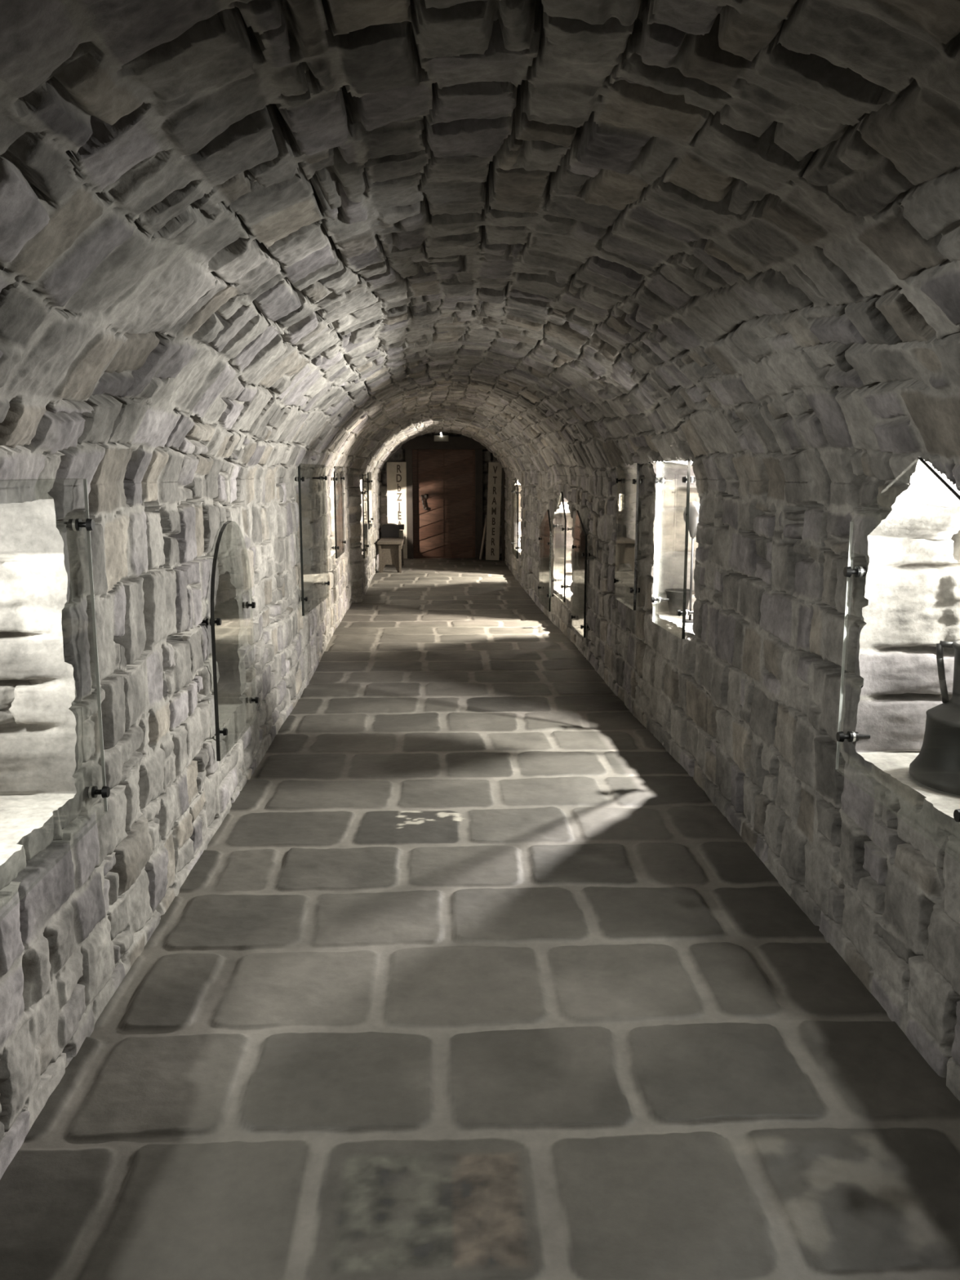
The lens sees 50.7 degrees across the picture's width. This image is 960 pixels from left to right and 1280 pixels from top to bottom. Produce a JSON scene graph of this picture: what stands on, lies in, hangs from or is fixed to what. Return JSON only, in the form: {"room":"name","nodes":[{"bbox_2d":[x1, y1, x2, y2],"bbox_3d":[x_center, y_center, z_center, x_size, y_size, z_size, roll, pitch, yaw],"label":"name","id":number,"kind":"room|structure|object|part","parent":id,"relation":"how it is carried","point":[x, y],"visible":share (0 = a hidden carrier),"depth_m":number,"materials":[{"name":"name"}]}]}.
{"room":"castle corridor","nodes":[
{"label":"castle corridor","id":0,"kind":"room"},
{"bbox_2d":[0,373,386,1179],"bbox_3d":[-1.525,-0.623,7.827,0.747,1.882,18.950,0,9,-2],"label":"wall","id":1,"kind":"structure","parent":0,"point":[85,887],"depth_m":3.11,"materials":[{"name":"stone"}]},
{"bbox_2d":[16,478,110,811],"bbox_3d":[-1.066,0.113,2.280,0.099,0.934,1.044,0,9,-2],"label":"glass panel","id":2,"kind":"object","parent":1,"relation":"attached to","point":[75,524],"visible":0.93,"depth_m":2.79,"materials":[{"name":"clear glass"}]},
{"bbox_2d":[71,518,75,530],"bbox_3d":[-1.081,-0.308,2.707,0.007,0.033,0.033,0,9,-2],"label":"washer","id":3,"kind":"object","parent":2,"relation":"in","point":[73,521],"depth_m":2.69,"materials":[{"name":"metal"}]},
{"bbox_2d":[88,786,92,798],"bbox_3d":[-1.081,0.423,2.818,0.007,0.033,0.033,0,9,-2],"label":"washer","id":4,"kind":"object","parent":2,"relation":"in","point":[90,788],"depth_m":2.80,"materials":[{"name":"metal"}]},
{"bbox_2d":[200,520,258,760],"bbox_3d":[-1.156,-0.039,4.657,0.099,1.013,0.764,0,9,-1],"label":"glass panel","id":5,"kind":"object","parent":1,"relation":"attached to","point":[211,621],"visible":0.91,"depth_m":4.31,"materials":[{"name":"clear glass"}]},
{"bbox_2d":[294,463,329,615],"bbox_3d":[-1.252,-0.765,7.435,0.124,1.034,1.104,0,9,0],"label":"glass panel","id":6,"kind":"object","parent":1,"relation":"attached to","point":[298,478],"visible":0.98,"depth_m":6.91,"materials":[{"name":"clear glass"}]},
{"bbox_2d":[331,466,346,558],"bbox_3d":[-1.438,-1.297,10.178,0.099,0.884,0.904,0,9,-3],"label":"glass panel","id":7,"kind":"object","parent":1,"relation":"attached to","point":[339,477],"visible":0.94,"depth_m":10.06,"materials":[{"name":"clear glass"}]},
{"bbox_2d":[360,473,368,558],"bbox_3d":[-1.438,-1.532,12.446,0.099,1.004,0.754,-1,9,-3],"label":"glass panel","id":8,"kind":"object","parent":1,"relation":"attached to","point":[366,545],"visible":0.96,"depth_m":12.28,"materials":[{"name":"clear glass"}]},
{"bbox_3d":[-1.412,-1.533,12.448,0.014,1.000,0.750,-1,9,-3],"label":"pane","id":9,"kind":"part","parent":8,"relation":"part of","materials":[{"name":"clear glass"}]},
{"bbox_2d":[366,471,373,529],"bbox_3d":[-1.513,-1.889,13.677,0.099,0.744,0.804,-1,9,-3],"label":"glass panel","id":10,"kind":"object","parent":1,"relation":"attached to","point":[369,481],"visible":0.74,"depth_m":13.46,"materials":[{"name":"clear glass"}]},
{"bbox_3d":[-1.487,-1.889,13.679,0.014,0.740,0.800,-1,9,-3],"label":"pane","id":11,"kind":"part","parent":10,"relation":"part of","materials":[{"name":"clear glass"}]},
{"bbox_2d":[379,431,506,558],"bbox_3d":[-0.670,-2.771,18.188,2.760,2.600,0.164,0,9,-2],"label":"wall","id":12,"kind":"structure","parent":0,"point":[398,455],"depth_m":18.14,"materials":[{"name":"stone"}]},
{"bbox_2d":[401,436,486,559],"bbox_3d":[-0.641,-2.538,18.128,1.500,2.160,0.170,0,9,-2],"label":"door","id":13,"kind":"structure","parent":12,"relation":"in","point":[445,479],"depth_m":18.13,"materials":[{"name":"brown wood"}]},
{"bbox_2d":[0,557,959,1279],"bbox_3d":[-0.240,0.146,8.552,3.060,0.024,20.030,0,9,-2],"label":"floor","id":14,"kind":"structure","parent":0,"point":[469,976],"depth_m":2.77,"materials":[{"name":"grey stone"}]},
{"bbox_2d":[377,536,405,573],"bbox_3d":[-1.416,-1.384,16.312,0.385,0.480,1.400,0,9,-2],"label":"wooden bench","id":15,"kind":"object","parent":14,"relation":"on","point":[390,549],"visible":0.98,"depth_m":15.69,"materials":[{"name":"brown wood"}]},
{"bbox_3d":[-1.393,-1.267,15.713,0.330,0.444,0.040,0,9,-2],"label":"leg","id":16,"kind":"part","parent":15,"relation":"part of","materials":[{"name":"brown wood"}]},
{"bbox_3d":[-1.416,-1.603,16.275,0.385,0.036,1.400,0,9,-2],"label":"seat","id":17,"kind":"part","parent":15,"relation":"part of","materials":[{"name":"brown wood"}]},
{"bbox_2d":[381,523,404,537],"bbox_3d":[-1.442,-1.812,16.747,0.373,0.220,0.280,0,9,-2],"label":"case","id":18,"kind":"object","parent":15,"relation":"on","point":[388,530],"visible":1,"depth_m":16.61,"materials":[{"name":"leather"}]},
{"bbox_3d":[-1.439,-1.463,16.896,0.330,0.444,0.040,0,9,-2],"label":"leg","id":19,"kind":"part","parent":15,"relation":"part of","materials":[{"name":"brown wood"}]},
{"bbox_2d":[386,462,407,558],"bbox_3d":[-1.478,-2.304,18.061,0.345,1.720,0.040,0,9,-2],"label":"sign board","id":20,"kind":"object","parent":14,"relation":"on","point":[396,471],"visible":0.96,"depth_m":18.00,"materials":[{"name":"beige wood"}]},
{"bbox_2d":[479,515,487,559],"bbox_3d":[0.066,-1.832,18.058,0.042,0.784,0.364,4,10,21],"label":"wooden stick","id":21,"kind":"object","parent":14,"relation":"on","point":[485,525],"visible":0.91,"depth_m":18.03,"materials":[{"name":"brown wood"}]},
{"bbox_2d":[485,462,502,559],"bbox_3d":[0.243,-2.250,17.742,0.288,1.706,0.096,0,9,-2],"label":"sign board","id":22,"kind":"object","parent":14,"relation":"on","point":[495,468],"visible":0.99,"depth_m":17.73,"materials":[{"name":"beige wood"}]},
{"bbox_2d":[502,467,505,560],"bbox_3d":[0.412,-2.214,17.705,0.060,1.660,0.050,0,9,-2],"label":"post","id":23,"kind":"object","parent":14,"relation":"on","point":[503,470],"visible":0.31,"depth_m":17.68,"materials":[{"name":"brown wood"}]},
{"bbox_2d":[0,0,959,462],"bbox_3d":[-0.190,-1.812,7.680,2.348,0.731,18.950,0,9,-2],"label":"ceiling","id":24,"kind":"structure","parent":0,"point":[516,228],"depth_m":2.24,"materials":[{"name":"stone"}]},
{"bbox_2d":[498,382,959,1101],"bbox_3d":[1.138,-0.639,7.927,0.950,1.880,18.950,0,9,-2],"label":"wall","id":25,"kind":"structure","parent":0,"point":[747,704],"depth_m":3.55,"materials":[{"name":"stone"}]},
{"bbox_2d":[511,477,519,559],"bbox_3d":[0.526,-1.760,14.488,0.099,1.104,1.104,0,9,-2],"label":"glass panel","id":26,"kind":"object","parent":25,"relation":"attached to","point":[514,491],"visible":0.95,"depth_m":14.33,"materials":[{"name":"clear glass"}]},
{"bbox_3d":[0.501,-1.760,14.487,0.014,1.100,1.100,0,9,-2],"label":"pane","id":27,"kind":"part","parent":26,"relation":"part of","materials":[{"name":"clear glass"}]},
{"bbox_2d":[537,509,553,611],"bbox_3d":[0.718,-0.876,10.814,0.099,1.044,0.854,-1,9,-4],"label":"glass panel","id":28,"kind":"object","parent":25,"relation":"attached to","point":[549,543],"visible":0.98,"depth_m":10.42,"materials":[{"name":"clear glass"}]},
{"bbox_2d":[551,491,572,602],"bbox_3d":[0.793,-0.915,9.770,0.099,1.024,0.704,-1,9,-4],"label":"glass panel","id":29,"kind":"object","parent":25,"relation":"attached to","point":[566,528],"visible":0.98,"depth_m":9.47,"materials":[{"name":"clear glass"}]},
{"bbox_2d":[570,510,591,637],"bbox_3d":[0.870,-0.579,8.601,0.099,1.024,0.684,0,9,-3],"label":"glass panel","id":30,"kind":"object","parent":25,"relation":"attached to","point":[586,554],"visible":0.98,"depth_m":8.30,"materials":[{"name":"glass"}]},
{"bbox_2d":[613,462,642,610],"bbox_3d":[0.969,-0.682,6.539,0.099,0.904,0.644,-1,9,-3],"label":"glass panel","id":31,"kind":"object","parent":25,"relation":"attached to","point":[637,481],"visible":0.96,"depth_m":6.24,"materials":[{"name":"glass"}]},
{"bbox_2d":[650,458,695,639],"bbox_3d":[1.048,-0.508,5.445,0.099,0.919,0.624,-1,9,-4],"label":"glass panel","id":32,"kind":"object","parent":25,"relation":"attached to","point":[690,479],"visible":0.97,"depth_m":5.22,"materials":[{"name":"clear glass"}]},
{"bbox_2d":[664,588,689,614],"bbox_3d":[1.149,-0.221,5.871,0.158,0.140,0.158,0,9,-2],"label":"pot","id":33,"kind":"object","parent":25,"relation":"on","point":[675,596],"visible":0.73,"depth_m":5.82,"materials":[{"name":"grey metal"}]},
{"bbox_2d":[681,501,699,622],"bbox_3d":[1.152,-0.422,5.503,0.110,0.658,0.110,0,9,-2],"label":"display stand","id":34,"kind":"object","parent":25,"relation":"on","point":[693,506],"visible":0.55,"depth_m":5.45,"materials":[{"name":"black metal"}]},
{"bbox_3d":[1.152,-0.340,5.517,0.014,0.470,0.014,0,9,-2],"label":"post","id":35,"kind":"part","parent":34,"relation":"part of","materials":[{"name":"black metal"}]},
{"bbox_2d":[835,457,959,822],"bbox_3d":[1.172,0.002,2.719,0.099,0.969,0.834,0,9,-2],"label":"glass panel","id":36,"kind":"object","parent":25,"relation":"attached to","point":[859,571],"visible":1,"depth_m":3.12,"materials":[{"name":"glass"}]},
{"bbox_2d":[852,731,855,742],"bbox_3d":[1.155,0.299,3.138,0.007,0.033,0.033,0,9,-2],"label":"washer","id":37,"kind":"object","parent":36,"relation":"in","point":[853,732],"depth_m":3.12,"materials":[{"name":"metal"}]},
{"bbox_2d":[859,566,863,577],"bbox_3d":[1.154,-0.207,3.074,0.007,0.033,0.033,0,9,-2],"label":"washer","id":38,"kind":"object","parent":36,"relation":"in","point":[861,568],"depth_m":3.06,"materials":[{"name":"metal"}]},
{"bbox_2d":[909,639,959,795],"bbox_3d":[1.397,0.202,2.806,0.360,0.390,0.360,0,9,-2],"label":"bell","id":39,"kind":"object","parent":25,"relation":"on","point":[936,766],"visible":1,"depth_m":2.78,"materials":[{"name":"grey metal"}]},
{"bbox_3d":[1.298,0.089,2.840,0.045,0.176,0.017,5,11,27],"label":"handle","id":40,"kind":"part","parent":39,"relation":"part of","materials":[{"name":"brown metal"}]},
{"bbox_3d":[-0.647,-3.855,17.391,2.760,0.161,1.200,0,9,-2],"label":"ceiling","id":41,"kind":"structure","parent":0,"visible":0},
{"bbox_2d":[434,432,448,441],"bbox_3d":[-0.655,-3.613,17.111,0.250,0.505,0.071,0,9,-2],"label":"lamp","id":42,"kind":"object","parent":41,"relation":"hanging from","point":[441,437],"visible":0.86,"depth_m":17.14,"materials":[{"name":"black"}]}
]}

